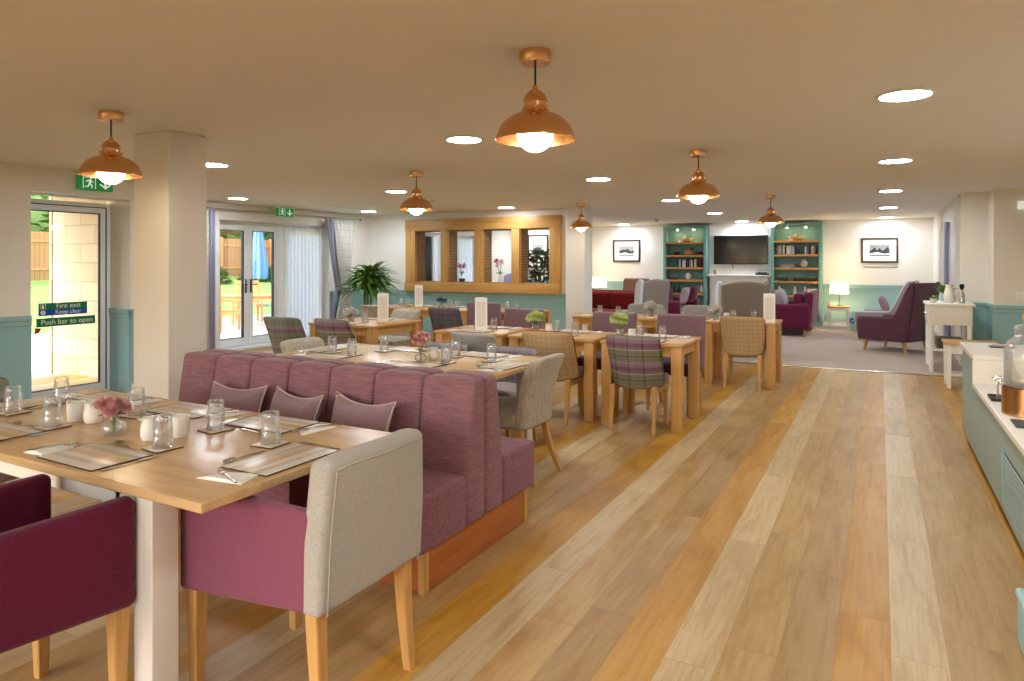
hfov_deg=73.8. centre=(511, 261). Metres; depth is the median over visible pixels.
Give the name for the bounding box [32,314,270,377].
ground
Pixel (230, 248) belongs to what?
fence
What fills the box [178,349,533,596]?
upholstered bench
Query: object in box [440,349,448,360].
sugar pot
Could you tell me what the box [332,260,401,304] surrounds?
potted palm
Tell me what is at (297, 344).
chair
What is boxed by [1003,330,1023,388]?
glass jar
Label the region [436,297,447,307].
flower vase
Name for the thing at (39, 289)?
ground
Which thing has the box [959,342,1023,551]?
cabinet
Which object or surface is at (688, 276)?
vase
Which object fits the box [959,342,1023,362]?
countertop
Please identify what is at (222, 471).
fork
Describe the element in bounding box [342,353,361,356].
coaster
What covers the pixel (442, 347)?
tumbler
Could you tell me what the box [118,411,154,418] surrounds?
coaster
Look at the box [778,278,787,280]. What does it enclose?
box
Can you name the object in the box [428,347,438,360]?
milk jug
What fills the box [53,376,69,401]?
tumbler
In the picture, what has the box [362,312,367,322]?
tumbler
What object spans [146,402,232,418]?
placemat
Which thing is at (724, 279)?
fireplace surround
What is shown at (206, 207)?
curtain rod
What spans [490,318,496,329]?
tumbler
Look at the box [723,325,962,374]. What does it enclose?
floor
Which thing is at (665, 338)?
tumbler
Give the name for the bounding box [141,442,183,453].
coaster
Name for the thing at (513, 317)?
upholstered chair
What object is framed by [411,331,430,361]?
flower vase
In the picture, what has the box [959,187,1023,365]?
wall
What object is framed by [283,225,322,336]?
sheer curtain
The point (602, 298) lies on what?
cushion
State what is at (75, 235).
exterior wall
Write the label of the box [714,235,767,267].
television
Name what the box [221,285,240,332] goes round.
patio chair
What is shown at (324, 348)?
placemat
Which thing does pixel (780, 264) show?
folded throw
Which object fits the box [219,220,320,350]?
door
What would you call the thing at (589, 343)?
dining table
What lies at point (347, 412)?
throw pillow
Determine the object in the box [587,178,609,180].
diffuser
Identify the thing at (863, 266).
plaque
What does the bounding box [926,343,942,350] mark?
shelf
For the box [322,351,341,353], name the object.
coaster
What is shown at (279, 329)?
dining chair
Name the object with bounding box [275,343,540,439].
dining table
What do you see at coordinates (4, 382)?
dining chair
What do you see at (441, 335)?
dining table
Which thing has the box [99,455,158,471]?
knife
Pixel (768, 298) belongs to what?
menu card
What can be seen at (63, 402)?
coaster
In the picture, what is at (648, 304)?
flower vase
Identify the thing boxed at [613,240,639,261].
framed picture
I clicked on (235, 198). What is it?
recessed light
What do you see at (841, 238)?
wall
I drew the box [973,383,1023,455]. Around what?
countertop
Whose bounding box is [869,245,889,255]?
print
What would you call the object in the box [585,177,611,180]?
recessed light
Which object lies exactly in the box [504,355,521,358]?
napkin
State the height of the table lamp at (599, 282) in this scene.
0.520 m
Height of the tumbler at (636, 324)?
0.120 m
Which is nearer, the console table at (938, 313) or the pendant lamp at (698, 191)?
the pendant lamp at (698, 191)
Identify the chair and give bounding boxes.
[0,376,18,483]
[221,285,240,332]
[235,280,262,322]
[263,316,305,353]
[280,337,324,352]
[314,318,354,345]
[360,305,386,338]
[366,309,419,346]
[423,342,467,350]
[428,307,462,341]
[451,332,497,351]
[467,302,501,325]
[489,346,537,440]
[498,353,564,487]
[504,273,510,281]
[504,308,543,345]
[522,330,583,425]
[577,311,636,406]
[605,334,668,435]
[621,279,669,313]
[623,278,649,289]
[628,303,662,333]
[646,314,705,414]
[682,305,719,318]
[715,281,769,356]
[720,316,765,389]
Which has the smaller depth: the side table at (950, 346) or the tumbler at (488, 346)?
the tumbler at (488, 346)
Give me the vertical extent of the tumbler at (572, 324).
0.120 m
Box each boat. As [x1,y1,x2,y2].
[679,235,693,241]
[788,232,805,240]
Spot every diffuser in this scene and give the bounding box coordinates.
[206,164,225,166]
[387,191,403,192]
[448,137,480,142]
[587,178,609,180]
[879,90,931,100]
[880,159,910,162]
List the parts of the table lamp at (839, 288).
lamp shade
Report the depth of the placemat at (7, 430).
2.79 m
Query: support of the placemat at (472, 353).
on the dining table at (467, 363)
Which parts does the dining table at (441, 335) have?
leg, leg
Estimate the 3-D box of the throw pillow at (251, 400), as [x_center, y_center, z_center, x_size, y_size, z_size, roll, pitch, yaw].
[-1.575,0.838,3.866,0.407,0.296,0.163,0,0,21]
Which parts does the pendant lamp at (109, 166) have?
lamp shade, globe bulb, cord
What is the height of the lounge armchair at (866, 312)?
1.114 m
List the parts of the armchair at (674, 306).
armrest, armrest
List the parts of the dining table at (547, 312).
leg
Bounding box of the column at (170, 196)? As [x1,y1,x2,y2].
[134,130,205,400]
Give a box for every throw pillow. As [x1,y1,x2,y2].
[210,380,267,412]
[269,386,323,420]
[331,391,396,431]
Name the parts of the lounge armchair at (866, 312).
panel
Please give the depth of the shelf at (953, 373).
7.89 m
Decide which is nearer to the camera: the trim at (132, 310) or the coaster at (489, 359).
the coaster at (489, 359)
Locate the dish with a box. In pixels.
[1010,419,1023,427]
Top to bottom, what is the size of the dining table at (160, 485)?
0.750 m
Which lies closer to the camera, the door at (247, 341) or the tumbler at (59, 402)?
the tumbler at (59, 402)
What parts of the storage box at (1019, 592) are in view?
lid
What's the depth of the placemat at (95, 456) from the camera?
2.43 m
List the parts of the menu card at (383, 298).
printed panel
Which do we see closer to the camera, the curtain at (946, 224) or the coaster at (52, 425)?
the coaster at (52, 425)
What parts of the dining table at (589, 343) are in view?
leg, leg, leg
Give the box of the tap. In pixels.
[992,375,1001,380]
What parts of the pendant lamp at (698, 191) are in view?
lamp shade, globe bulb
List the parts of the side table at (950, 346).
leg, leg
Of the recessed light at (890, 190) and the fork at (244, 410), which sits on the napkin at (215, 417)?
the fork at (244, 410)
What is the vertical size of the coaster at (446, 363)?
0.006 m
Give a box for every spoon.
[12,421,35,426]
[114,440,134,449]
[223,450,264,461]
[241,428,266,434]
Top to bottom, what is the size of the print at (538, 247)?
0.396 m
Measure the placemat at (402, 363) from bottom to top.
0.006 m
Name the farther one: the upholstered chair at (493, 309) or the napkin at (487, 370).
the upholstered chair at (493, 309)
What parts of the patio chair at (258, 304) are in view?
leg, backrest, leg, leg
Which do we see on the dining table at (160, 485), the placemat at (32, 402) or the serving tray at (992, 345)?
the placemat at (32, 402)
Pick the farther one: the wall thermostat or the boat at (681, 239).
the boat at (681, 239)
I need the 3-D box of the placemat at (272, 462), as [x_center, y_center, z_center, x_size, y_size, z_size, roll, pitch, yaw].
[-0.815,0.696,2.417,0.220,0.006,0.340,0,0,28]
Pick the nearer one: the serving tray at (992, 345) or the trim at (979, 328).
the serving tray at (992, 345)
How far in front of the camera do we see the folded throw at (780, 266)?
15.60 m
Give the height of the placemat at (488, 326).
0.006 m
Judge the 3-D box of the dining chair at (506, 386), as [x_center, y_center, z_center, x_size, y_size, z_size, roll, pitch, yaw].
[-0.081,1.077,5.451,0.459,0.745,0.547,0,0,28]
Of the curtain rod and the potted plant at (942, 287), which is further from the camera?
the curtain rod
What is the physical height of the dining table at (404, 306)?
0.750 m
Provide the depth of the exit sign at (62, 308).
7.29 m
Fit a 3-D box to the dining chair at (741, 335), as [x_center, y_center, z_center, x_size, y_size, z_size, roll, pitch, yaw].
[2.717,1.032,7.980,0.500,0.835,0.564,0,0,26]
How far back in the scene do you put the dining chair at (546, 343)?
6.11 m
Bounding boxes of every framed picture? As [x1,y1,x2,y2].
[528,235,547,266]
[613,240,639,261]
[861,238,897,262]
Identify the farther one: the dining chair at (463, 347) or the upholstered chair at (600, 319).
the upholstered chair at (600, 319)
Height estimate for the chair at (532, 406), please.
0.825 m
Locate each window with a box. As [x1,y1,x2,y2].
[404,215,561,294]
[425,233,470,280]
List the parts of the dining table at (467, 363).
leg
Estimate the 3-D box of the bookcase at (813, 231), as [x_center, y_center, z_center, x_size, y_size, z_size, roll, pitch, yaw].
[6.518,0.273,15.618,1.080,2.330,0.300,0,0,28]
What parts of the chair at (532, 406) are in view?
seat, leg, backrest, leg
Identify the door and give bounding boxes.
[31,190,129,397]
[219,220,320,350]
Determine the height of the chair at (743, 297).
1.150 m
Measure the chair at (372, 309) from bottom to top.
0.825 m
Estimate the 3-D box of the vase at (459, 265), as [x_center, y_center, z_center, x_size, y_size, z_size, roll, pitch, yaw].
[-0.972,0.183,13.043,0.221,0.380,0.184,0,0,0]
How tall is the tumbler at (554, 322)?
0.120 m
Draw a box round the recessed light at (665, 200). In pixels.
[661,199,680,201]
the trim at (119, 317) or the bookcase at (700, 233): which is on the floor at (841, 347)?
the bookcase at (700, 233)
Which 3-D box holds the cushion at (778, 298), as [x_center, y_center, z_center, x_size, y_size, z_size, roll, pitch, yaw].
[5.349,0.750,13.704,0.193,0.399,0.420,0,0,28]
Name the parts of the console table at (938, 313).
leg, drawer, leg, panel, leg, leg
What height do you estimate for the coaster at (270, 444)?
0.006 m
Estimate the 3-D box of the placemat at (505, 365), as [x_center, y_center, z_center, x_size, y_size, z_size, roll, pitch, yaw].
[-0.044,0.696,4.603,0.220,0.006,0.340,0,0,30]
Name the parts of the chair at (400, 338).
seat, backrest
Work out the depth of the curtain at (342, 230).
13.04 m
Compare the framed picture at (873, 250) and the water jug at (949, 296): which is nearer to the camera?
the water jug at (949, 296)
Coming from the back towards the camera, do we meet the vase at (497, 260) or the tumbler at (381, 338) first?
the vase at (497, 260)
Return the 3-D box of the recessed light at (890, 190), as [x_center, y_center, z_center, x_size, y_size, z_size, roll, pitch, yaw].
[5.025,-0.944,9.049,0.304,0.012,0.304,0,0,28]
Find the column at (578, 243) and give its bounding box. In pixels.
[566,206,591,330]
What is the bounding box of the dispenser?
[992,314,1023,417]
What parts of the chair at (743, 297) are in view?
backrest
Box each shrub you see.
[31,195,48,231]
[221,224,270,239]
[221,267,232,283]
[237,267,270,281]
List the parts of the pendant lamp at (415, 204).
lamp shade, globe bulb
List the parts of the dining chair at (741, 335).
leg, leg, backrest, leg, leg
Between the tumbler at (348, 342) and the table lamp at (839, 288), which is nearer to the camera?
the tumbler at (348, 342)
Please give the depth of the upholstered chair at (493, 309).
9.03 m
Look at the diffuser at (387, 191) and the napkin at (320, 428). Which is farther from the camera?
the diffuser at (387, 191)
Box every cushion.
[592,291,609,308]
[592,308,607,312]
[603,309,627,311]
[610,292,634,308]
[669,289,672,300]
[679,287,689,303]
[686,286,698,302]
[772,289,783,303]
[779,288,788,303]
[794,292,804,303]
[878,295,888,310]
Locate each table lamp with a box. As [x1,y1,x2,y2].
[592,277,606,288]
[830,282,848,305]
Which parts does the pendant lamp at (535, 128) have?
globe bulb, cord, lamp shade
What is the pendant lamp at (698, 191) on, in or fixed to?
hanging from the ceiling
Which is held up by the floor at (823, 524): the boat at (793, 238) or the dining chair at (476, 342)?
the dining chair at (476, 342)
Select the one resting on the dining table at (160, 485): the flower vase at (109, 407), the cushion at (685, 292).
the flower vase at (109, 407)
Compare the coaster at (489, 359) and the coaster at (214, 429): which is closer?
the coaster at (214, 429)
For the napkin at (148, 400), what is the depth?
3.39 m
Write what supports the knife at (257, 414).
on the dining table at (160, 485)
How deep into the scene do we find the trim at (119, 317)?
7.63 m
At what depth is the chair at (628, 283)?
16.28 m
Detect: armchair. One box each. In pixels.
[0,474,134,680]
[181,428,422,680]
[854,280,918,342]
[857,281,940,353]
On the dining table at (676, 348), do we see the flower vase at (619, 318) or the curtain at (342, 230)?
the flower vase at (619, 318)
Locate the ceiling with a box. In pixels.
[0,0,1023,225]
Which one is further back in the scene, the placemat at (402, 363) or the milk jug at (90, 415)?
the placemat at (402, 363)
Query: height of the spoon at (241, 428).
0.007 m
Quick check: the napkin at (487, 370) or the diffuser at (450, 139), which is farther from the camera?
the diffuser at (450, 139)
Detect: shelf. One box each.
[707,274,770,276]
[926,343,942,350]
[951,371,962,376]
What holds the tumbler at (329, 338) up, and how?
on the coaster at (332, 352)
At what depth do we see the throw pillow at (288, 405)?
3.57 m
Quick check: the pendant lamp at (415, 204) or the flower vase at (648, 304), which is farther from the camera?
the flower vase at (648, 304)
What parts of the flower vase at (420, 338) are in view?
stem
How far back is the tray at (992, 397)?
4.27 m
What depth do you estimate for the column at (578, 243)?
11.66 m
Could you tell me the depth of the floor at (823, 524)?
3.17 m
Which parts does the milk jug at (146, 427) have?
handle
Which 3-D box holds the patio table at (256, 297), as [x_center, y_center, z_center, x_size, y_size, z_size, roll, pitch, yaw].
[-5.902,1.125,15.906,1.700,0.730,0.830,0,0,-2]
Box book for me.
[699,258,702,266]
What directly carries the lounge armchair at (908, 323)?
on the floor at (841, 347)
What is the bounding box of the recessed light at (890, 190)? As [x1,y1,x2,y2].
[878,189,903,191]
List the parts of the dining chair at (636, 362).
leg, leg, backrest, leg, seat rail, seat, leg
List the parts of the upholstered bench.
backrest, backrest, seat, seat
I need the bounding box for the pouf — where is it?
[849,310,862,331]
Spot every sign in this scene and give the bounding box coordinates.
[36,315,94,327]
[38,301,86,315]
[73,172,112,191]
[274,206,294,216]
[1018,201,1023,208]
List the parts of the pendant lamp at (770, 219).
lamp shade, globe bulb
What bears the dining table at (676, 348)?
on the floor at (823, 524)
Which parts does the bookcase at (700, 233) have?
panel, shelf, shelf, shelf, shelf, shelf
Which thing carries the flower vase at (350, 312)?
on the dining table at (372, 329)
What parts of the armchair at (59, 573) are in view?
armrest, leg, leg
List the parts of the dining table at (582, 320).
leg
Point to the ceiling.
(315, 105)
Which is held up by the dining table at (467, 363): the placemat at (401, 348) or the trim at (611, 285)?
the placemat at (401, 348)
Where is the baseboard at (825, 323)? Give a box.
[824,322,849,325]
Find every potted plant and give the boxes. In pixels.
[930,295,938,302]
[933,284,958,301]
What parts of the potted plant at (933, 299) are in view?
pot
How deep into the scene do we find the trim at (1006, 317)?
8.72 m
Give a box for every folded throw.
[780,264,795,265]
[780,266,795,267]
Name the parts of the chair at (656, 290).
backrest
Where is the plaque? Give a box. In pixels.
[863,266,896,267]
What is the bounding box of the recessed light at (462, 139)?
[445,135,483,143]
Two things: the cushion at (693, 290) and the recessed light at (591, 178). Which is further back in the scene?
the cushion at (693, 290)
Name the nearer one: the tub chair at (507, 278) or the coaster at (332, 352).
the coaster at (332, 352)
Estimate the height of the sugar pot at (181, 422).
0.082 m
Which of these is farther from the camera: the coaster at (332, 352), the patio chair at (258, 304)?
the patio chair at (258, 304)
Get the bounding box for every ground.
[31,276,270,333]
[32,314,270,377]
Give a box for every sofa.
[592,289,634,312]
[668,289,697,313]
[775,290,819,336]
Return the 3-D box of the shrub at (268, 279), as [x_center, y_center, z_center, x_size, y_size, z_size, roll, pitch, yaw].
[-11.245,0.457,30.282,1.979,0.898,1.950,0,0,-35]
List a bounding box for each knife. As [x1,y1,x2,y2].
[0,431,48,442]
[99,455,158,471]
[218,414,259,423]
[300,441,340,449]
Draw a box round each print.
[532,244,542,256]
[619,246,633,255]
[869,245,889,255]
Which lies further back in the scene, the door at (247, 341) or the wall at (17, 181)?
the door at (247, 341)
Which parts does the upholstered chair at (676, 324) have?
leg, leg, seat, backrest, leg, leg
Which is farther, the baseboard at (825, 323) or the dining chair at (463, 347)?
the baseboard at (825, 323)
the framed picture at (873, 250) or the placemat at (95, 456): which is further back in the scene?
the framed picture at (873, 250)
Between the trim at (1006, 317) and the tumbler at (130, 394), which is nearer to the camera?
the tumbler at (130, 394)
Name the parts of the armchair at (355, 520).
leg, armrest, leg, armrest, leg, backrest, leg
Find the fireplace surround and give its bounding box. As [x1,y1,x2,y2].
[707,274,770,304]
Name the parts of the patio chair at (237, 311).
leg, rail, seat, leg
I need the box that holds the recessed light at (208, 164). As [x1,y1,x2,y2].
[206,162,229,167]
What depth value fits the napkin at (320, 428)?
2.83 m
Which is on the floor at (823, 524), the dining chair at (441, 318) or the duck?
the dining chair at (441, 318)
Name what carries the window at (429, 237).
in the wall at (501, 240)
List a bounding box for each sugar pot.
[66,400,86,421]
[172,414,189,437]
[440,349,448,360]
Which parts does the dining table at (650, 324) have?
leg, leg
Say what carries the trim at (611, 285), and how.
attached to the wall at (841, 238)
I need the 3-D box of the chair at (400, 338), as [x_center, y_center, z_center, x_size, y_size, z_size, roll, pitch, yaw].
[-1.530,1.038,8.852,0.450,0.825,0.647,0,0,28]
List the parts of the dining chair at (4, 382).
backrest, seat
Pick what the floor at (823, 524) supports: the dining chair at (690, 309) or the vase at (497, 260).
the dining chair at (690, 309)
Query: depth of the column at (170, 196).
5.00 m
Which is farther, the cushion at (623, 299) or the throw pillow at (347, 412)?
the cushion at (623, 299)
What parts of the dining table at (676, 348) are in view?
leg, leg, leg, leg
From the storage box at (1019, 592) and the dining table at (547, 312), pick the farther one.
the dining table at (547, 312)
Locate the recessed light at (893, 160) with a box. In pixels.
[877,158,913,163]
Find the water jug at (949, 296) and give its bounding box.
[943,284,957,302]
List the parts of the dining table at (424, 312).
leg, leg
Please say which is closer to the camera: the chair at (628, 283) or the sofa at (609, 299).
the sofa at (609, 299)
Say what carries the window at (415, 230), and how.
attached to the wall at (386, 232)
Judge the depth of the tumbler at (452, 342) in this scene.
5.00 m
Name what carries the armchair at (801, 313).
on the floor at (841, 347)
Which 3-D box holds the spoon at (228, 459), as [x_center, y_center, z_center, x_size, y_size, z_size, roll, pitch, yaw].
[-0.960,0.696,2.443,0.032,0.007,0.172,0,0,30]
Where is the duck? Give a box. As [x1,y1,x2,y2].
[684,248,692,254]
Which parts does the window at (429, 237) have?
glass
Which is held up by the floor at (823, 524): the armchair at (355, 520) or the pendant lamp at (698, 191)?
the armchair at (355, 520)
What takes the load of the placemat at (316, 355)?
on the dining table at (467, 363)
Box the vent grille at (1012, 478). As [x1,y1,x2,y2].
[1001,449,1023,544]
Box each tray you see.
[987,394,1000,401]
[988,344,1015,348]
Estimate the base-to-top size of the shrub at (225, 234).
6.196 m
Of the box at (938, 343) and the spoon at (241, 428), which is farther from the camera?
the box at (938, 343)
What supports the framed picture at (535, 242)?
attached to the wall at (841, 238)
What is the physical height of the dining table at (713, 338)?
0.750 m
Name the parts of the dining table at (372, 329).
leg, leg, leg, leg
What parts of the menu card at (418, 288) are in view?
printed panel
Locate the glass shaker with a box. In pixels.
[996,377,1003,398]
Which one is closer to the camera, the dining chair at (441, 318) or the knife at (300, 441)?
the knife at (300, 441)
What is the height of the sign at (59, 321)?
0.090 m
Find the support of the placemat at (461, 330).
on the dining table at (441, 335)
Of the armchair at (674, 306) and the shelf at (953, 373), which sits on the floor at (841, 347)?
the armchair at (674, 306)
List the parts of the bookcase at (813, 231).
shelf, shelf, shelf, shelf, panel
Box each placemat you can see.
[0,396,64,411]
[0,422,44,440]
[37,442,152,471]
[70,391,151,401]
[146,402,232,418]
[221,443,337,476]
[225,414,319,433]
[299,346,349,352]
[303,353,350,358]
[385,346,428,351]
[391,361,443,367]
[455,329,493,332]
[460,351,509,357]
[480,361,528,369]
[487,325,509,328]
[560,329,592,332]
[638,333,679,337]
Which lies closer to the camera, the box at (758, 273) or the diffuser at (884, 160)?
the diffuser at (884, 160)
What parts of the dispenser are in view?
lid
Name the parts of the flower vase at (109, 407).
stem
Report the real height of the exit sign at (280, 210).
0.167 m
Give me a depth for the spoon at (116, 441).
2.61 m
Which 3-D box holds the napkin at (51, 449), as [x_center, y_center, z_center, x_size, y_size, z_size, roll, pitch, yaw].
[-1.704,0.695,2.562,0.110,0.008,0.180,0,0,23]
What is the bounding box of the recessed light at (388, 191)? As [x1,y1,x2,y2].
[385,190,407,192]
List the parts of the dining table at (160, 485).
leg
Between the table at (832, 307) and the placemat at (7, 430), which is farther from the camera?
the table at (832, 307)
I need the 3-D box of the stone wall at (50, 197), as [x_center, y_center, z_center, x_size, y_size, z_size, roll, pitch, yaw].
[-5.583,-0.030,10.029,0.048,3.040,2.250,0,0,28]
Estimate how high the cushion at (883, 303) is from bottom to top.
0.320 m
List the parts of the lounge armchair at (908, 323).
leg, panel, leg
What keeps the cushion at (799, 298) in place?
on the armchair at (801, 313)
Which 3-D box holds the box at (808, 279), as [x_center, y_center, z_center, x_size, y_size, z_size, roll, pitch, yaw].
[6.795,0.398,15.457,0.200,0.075,0.140,0,0,28]
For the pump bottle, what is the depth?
8.77 m
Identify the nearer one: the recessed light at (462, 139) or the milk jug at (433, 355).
the milk jug at (433, 355)
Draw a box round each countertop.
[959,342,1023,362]
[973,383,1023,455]
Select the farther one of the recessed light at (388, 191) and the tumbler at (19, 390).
the recessed light at (388, 191)
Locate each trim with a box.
[0,315,31,400]
[108,308,129,392]
[130,309,133,387]
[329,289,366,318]
[532,280,622,289]
[582,351,962,377]
[824,284,903,321]
[961,302,986,366]
[986,303,993,340]
[994,305,1023,344]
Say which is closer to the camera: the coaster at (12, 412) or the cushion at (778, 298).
the coaster at (12, 412)
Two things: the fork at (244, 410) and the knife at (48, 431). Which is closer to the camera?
the knife at (48, 431)
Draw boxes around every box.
[755,272,768,274]
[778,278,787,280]
[793,278,805,280]
[807,278,816,280]
[935,335,961,348]
[1015,588,1023,654]
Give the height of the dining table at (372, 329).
0.750 m
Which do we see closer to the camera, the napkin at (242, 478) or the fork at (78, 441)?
the napkin at (242, 478)
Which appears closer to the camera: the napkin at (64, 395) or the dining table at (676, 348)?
the napkin at (64, 395)
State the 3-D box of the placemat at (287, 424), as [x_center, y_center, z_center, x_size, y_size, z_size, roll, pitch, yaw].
[-1.036,0.696,2.945,0.340,0.006,0.220,0,0,28]
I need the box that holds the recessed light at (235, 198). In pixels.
[227,197,248,199]
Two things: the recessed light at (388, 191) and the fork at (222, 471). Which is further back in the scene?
the recessed light at (388, 191)
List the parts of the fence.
rail, post, post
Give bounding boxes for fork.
[26,441,85,450]
[202,410,245,416]
[214,467,237,482]
[291,424,335,431]
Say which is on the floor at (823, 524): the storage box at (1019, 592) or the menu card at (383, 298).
the storage box at (1019, 592)
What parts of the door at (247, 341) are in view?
handle, sill, handle, sidelight frame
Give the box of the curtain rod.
[206,207,360,220]
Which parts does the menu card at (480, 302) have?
printed panel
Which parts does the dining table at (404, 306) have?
leg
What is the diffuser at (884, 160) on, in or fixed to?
attached to the recessed light at (893, 160)
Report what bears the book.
on the bookcase at (700, 233)
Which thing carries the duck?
on the bookcase at (700, 233)
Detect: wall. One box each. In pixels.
[0,162,133,316]
[49,196,52,374]
[53,197,105,377]
[206,201,510,349]
[369,207,565,336]
[528,217,932,324]
[709,222,770,304]
[933,196,958,360]
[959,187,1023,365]
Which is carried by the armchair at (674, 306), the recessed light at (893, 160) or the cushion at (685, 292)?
the cushion at (685, 292)
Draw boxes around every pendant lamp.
[78,110,142,183]
[399,171,432,214]
[496,47,574,151]
[570,203,591,231]
[677,149,719,203]
[757,195,783,226]
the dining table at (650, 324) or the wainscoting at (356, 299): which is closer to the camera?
the dining table at (650, 324)
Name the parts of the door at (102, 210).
lining trim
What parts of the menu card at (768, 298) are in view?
printed panel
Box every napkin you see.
[24,441,77,454]
[56,393,86,397]
[131,398,162,405]
[197,472,257,484]
[210,410,246,420]
[300,424,336,435]
[379,360,394,363]
[475,369,502,371]
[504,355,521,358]
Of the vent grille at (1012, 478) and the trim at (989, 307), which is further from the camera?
the trim at (989, 307)
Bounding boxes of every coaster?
[0,409,31,416]
[33,422,71,430]
[48,399,76,404]
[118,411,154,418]
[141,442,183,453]
[197,425,233,434]
[250,438,290,448]
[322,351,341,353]
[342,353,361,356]
[436,361,456,364]
[481,359,500,362]
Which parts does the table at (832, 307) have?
leg, leg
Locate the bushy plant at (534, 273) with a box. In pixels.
[528,249,548,282]
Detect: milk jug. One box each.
[83,401,102,423]
[137,415,168,440]
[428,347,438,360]
[545,324,551,330]
[628,329,635,335]
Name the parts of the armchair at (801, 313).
armrest, backrest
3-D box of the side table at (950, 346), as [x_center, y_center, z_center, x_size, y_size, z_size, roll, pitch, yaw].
[5.297,1.185,7.880,0.540,0.530,0.440,0,0,28]
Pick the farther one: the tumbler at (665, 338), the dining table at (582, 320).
the dining table at (582, 320)
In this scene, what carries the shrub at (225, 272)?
on the ground at (39, 289)
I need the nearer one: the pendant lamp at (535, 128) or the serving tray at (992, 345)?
the pendant lamp at (535, 128)
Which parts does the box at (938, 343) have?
lid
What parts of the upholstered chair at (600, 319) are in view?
leg, seat, backrest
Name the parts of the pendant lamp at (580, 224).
lamp shade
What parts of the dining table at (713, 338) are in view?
leg, leg, leg, leg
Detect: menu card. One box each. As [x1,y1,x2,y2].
[378,293,388,321]
[415,285,422,306]
[475,297,486,329]
[763,293,774,322]
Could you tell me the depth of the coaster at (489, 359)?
4.75 m
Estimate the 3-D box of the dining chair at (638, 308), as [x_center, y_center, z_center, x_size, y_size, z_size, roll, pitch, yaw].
[1.793,1.020,9.430,0.499,0.860,0.570,0,0,28]
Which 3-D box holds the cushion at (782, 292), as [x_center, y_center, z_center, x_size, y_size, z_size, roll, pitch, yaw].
[5.699,0.750,14.310,0.193,0.399,0.420,0,0,22]
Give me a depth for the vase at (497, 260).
12.64 m
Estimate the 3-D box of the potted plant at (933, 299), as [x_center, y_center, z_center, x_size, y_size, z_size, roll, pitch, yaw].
[5.534,0.487,8.960,0.140,0.099,0.146,0,0,15]
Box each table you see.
[0,388,391,680]
[222,294,270,324]
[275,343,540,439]
[308,317,421,346]
[389,304,437,337]
[415,306,467,347]
[434,325,531,345]
[501,308,551,328]
[507,329,617,421]
[572,312,644,357]
[600,333,700,432]
[637,315,709,376]
[705,317,782,389]
[826,305,849,328]
[923,300,975,371]
[941,339,998,388]
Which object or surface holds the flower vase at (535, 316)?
on the dining table at (589, 343)
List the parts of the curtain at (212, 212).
check panel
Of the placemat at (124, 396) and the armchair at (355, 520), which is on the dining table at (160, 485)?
the placemat at (124, 396)
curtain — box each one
[206,209,214,349]
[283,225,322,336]
[326,218,354,318]
[435,235,472,281]
[944,222,948,335]
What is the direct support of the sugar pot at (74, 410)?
on the dining table at (160, 485)
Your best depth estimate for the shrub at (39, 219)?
27.63 m
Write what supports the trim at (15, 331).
attached to the wall at (17, 181)
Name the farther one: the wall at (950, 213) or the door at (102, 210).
the wall at (950, 213)
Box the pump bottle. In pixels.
[959,284,964,303]
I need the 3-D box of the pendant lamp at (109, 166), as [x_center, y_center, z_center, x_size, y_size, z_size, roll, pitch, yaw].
[-2.554,-0.724,4.344,0.359,0.452,0.359,0,0,28]
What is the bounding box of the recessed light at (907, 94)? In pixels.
[875,88,936,101]
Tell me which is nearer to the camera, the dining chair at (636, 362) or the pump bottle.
the dining chair at (636, 362)
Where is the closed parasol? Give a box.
[253,226,268,305]
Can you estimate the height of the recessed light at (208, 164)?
0.012 m
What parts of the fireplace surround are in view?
panel moulding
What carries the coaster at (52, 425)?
on the dining table at (160, 485)
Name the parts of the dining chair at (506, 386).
seat, leg, backrest, leg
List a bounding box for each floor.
[0,335,1023,680]
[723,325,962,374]
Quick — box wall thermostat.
[1017,292,1023,298]
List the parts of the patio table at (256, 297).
leg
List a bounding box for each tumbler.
[4,385,22,413]
[42,396,62,427]
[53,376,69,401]
[128,387,145,415]
[152,413,172,448]
[206,399,224,430]
[261,410,280,444]
[327,336,336,351]
[347,338,356,354]
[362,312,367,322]
[380,335,388,350]
[441,344,450,362]
[451,339,459,356]
[486,343,496,361]
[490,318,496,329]
[553,320,559,330]
[571,322,578,334]
[636,324,642,335]
[658,326,666,339]
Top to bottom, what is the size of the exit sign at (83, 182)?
0.167 m
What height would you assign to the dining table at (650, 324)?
0.750 m
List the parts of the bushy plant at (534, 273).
stem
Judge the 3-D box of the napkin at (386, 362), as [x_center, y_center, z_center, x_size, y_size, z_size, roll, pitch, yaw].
[-0.868,0.695,4.724,0.110,0.008,0.180,0,0,17]
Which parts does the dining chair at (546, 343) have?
backrest, leg, seat rail, seat, leg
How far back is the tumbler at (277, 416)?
2.60 m
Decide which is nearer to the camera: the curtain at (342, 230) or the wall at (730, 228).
the curtain at (342, 230)
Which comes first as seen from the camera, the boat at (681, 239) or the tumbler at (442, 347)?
the tumbler at (442, 347)
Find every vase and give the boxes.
[92,395,133,436]
[342,307,357,321]
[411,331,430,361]
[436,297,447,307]
[457,262,466,281]
[493,259,503,281]
[525,310,546,330]
[609,312,629,334]
[643,300,656,316]
[685,272,691,279]
[707,303,721,319]
[800,260,807,267]
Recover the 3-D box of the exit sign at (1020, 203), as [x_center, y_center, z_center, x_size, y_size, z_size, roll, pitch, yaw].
[6.528,-0.720,8.602,0.240,0.100,0.020,0,0,28]
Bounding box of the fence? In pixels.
[31,232,270,280]
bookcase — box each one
[663,225,708,304]
[771,222,822,325]
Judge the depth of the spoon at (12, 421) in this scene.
2.94 m
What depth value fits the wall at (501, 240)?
12.98 m
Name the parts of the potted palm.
stem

